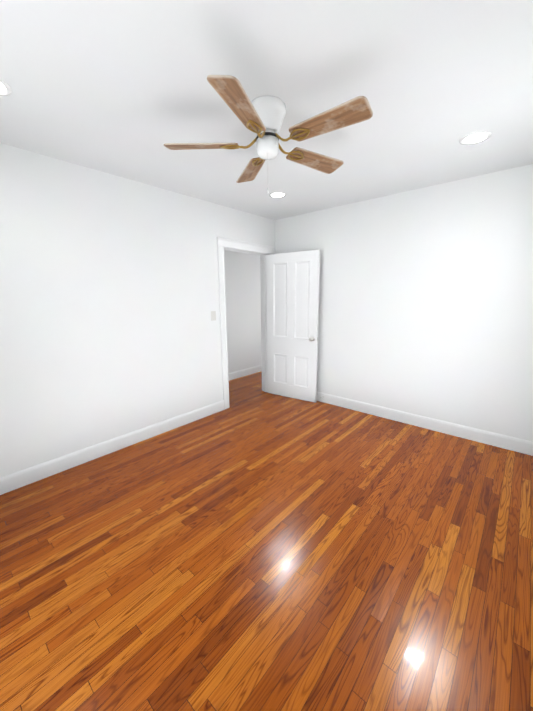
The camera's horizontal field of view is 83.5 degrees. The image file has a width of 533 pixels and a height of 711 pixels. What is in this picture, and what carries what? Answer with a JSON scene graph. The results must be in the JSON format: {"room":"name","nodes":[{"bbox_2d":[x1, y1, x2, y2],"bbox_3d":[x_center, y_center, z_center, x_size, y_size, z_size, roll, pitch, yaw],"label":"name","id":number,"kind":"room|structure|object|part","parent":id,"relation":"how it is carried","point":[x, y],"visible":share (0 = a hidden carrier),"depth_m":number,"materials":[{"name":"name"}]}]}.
{"room":"empty bedroom","nodes":[
{"label":"empty bedroom","id":0,"kind":"room"},
{"bbox_2d":[0,143,274,477],"bbox_3d":[-0.842,-0.481,3.509,0.120,2.530,5.890,9,15,40],"label":"wall","id":1,"kind":"structure","parent":0,"point":[109,299],"depth_m":2.66,"materials":[{"name":"white paint"}]},
{"bbox_2d":[0,400,224,494],"bbox_3d":[-1.349,0.839,3.062,0.016,0.130,2.395,9,15,40],"label":"baseboard","id":2,"kind":"structure","parent":1,"relation":"attached to","point":[19,479],"depth_m":2.79,"materials":[{"name":"white wood"}]},
{"bbox_2d":[211,311,215,320],"bbox_3d":[-0.641,-0.483,3.635,0.018,0.114,0.070,9,15,40],"label":"light switch","id":3,"kind":"object","parent":1,"relation":"attached to","point":[213,315],"visible":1,"depth_m":3.63,"materials":[{"name":"white plastic"}]},
{"bbox_2d":[216,237,273,408],"bbox_3d":[-0.295,-0.429,4.158,0.192,2.161,1.024,9,15,40],"label":"door frame","id":4,"kind":"structure","parent":1,"relation":"attached to","point":[261,250],"depth_m":3.91,"materials":[{"name":"white wood"}]},
{"bbox_2d":[266,250,319,401],"bbox_3d":[0.348,-0.382,4.185,0.802,2.027,0.043,7,14,33],"label":"door","id":5,"kind":"structure","parent":1,"relation":"in","point":[292,279],"depth_m":4.15,"materials":[{"name":"white wood"}]},
{"bbox_2d":[224,250,261,372],"bbox_3d":[-0.941,-0.753,4.860,0.120,2.530,3.940,9,15,40],"label":"wall","id":6,"kind":"structure","parent":0,"point":[243,294],"depth_m":5.34,"materials":[{"name":"white paint"}]},
{"bbox_2d":[228,365,261,380],"bbox_3d":[-0.878,0.431,5.054,0.016,0.130,3.700,9,15,40],"label":"baseboard","id":7,"kind":"structure","parent":6,"relation":"attached to","point":[234,375],"depth_m":5.57,"materials":[{"name":"white wood"}]},
{"bbox_2d":[0,371,532,710],"bbox_3d":[0.031,0.958,3.036,4.360,0.120,5.890,9,15,40],"label":"floor","id":8,"kind":"structure","parent":0,"point":[254,547],"depth_m":1.63,"materials":[{"name":"brown wood"}]},
{"bbox_2d":[0,0,532,219],"bbox_3d":[0.006,-1.639,2.511,4.360,0.120,5.890,9,15,40],"label":"ceiling","id":9,"kind":"structure","parent":0,"point":[123,88],"depth_m":1.54,"materials":[{"name":"white paint"}]},
{"bbox_2d":[0,79,11,95],"bbox_3d":[-1.391,-1.355,1.489,0.184,0.006,0.184,9,15,40],"label":"recessed light","id":10,"kind":"object","parent":9,"relation":"in","point":[5,89],"visible":1,"depth_m":1.53,"materials":[{"name":"white plastic"}]},
{"bbox_2d":[164,75,372,192],"bbox_3d":[0.038,-1.184,1.731,1.126,0.463,1.156,9,15,40],"label":"fan","id":11,"kind":"object","parent":9,"relation":"hanging from","point":[261,117],"visible":1,"depth_m":1.61,"materials":[{"name":"brown wood"}]},
{"bbox_3d":[-0.376,-1.223,1.744,0.425,0.038,0.143,0,11,1],"label":"blade","id":12,"kind":"part","parent":11,"relation":"part of","materials":[{"name":"brown wood"}]},
{"bbox_3d":[-0.118,-1.153,1.383,0.143,0.038,0.425,3,12,19],"label":"blade","id":13,"kind":"part","parent":11,"relation":"part of","materials":[{"name":"brown wood"}]},
{"bbox_3d":[-0.106,-1.297,2.096,0.143,0.038,0.425,-4,12,-17],"label":"blade","id":14,"kind":"part","parent":11,"relation":"part of","materials":[{"name":"brown wood"}]},
{"bbox_3d":[0.319,-1.272,1.952,0.425,0.038,0.143,-8,14,-34],"label":"blade","id":15,"kind":"part","parent":11,"relation":"part of","materials":[{"name":"brown wood"}]},
{"bbox_3d":[0.312,-1.183,1.512,0.425,0.038,0.143,8,14,36],"label":"blade","id":16,"kind":"part","parent":11,"relation":"part of","materials":[{"name":"brown wood"}]},
{"bbox_2d":[269,192,285,197],"bbox_3d":[0.119,-1.712,3.187,0.184,0.006,0.184,9,15,40],"label":"recessed light","id":17,"kind":"object","parent":9,"relation":"in","point":[277,194],"visible":1,"depth_m":3.17,"materials":[{"name":"white plastic"}]},
{"bbox_2d":[459,131,491,144],"bbox_3d":[1.439,-1.497,2.059,0.184,0.006,0.184,9,15,40],"label":"recessed light","id":18,"kind":"object","parent":9,"relation":"in","point":[475,137],"visible":1,"depth_m":2.05,"materials":[{"name":"white plastic"}]},
{"bbox_2d":[275,164,532,441],"bbox_3d":[1.401,-0.502,3.508,3.260,2.530,0.120,9,15,40],"label":"wall","id":19,"kind":"structure","parent":0,"point":[425,301],"depth_m":3.12,"materials":[{"name":"white paint"}]},
{"bbox_2d":[316,392,532,455],"bbox_3d":[1.300,0.677,3.738,3.100,0.130,0.040,9,15,40],"label":"baseboard","id":20,"kind":"structure","parent":19,"relation":"attached to","point":[486,437],"depth_m":3.27,"materials":[{"name":"white wood"}]}
]}

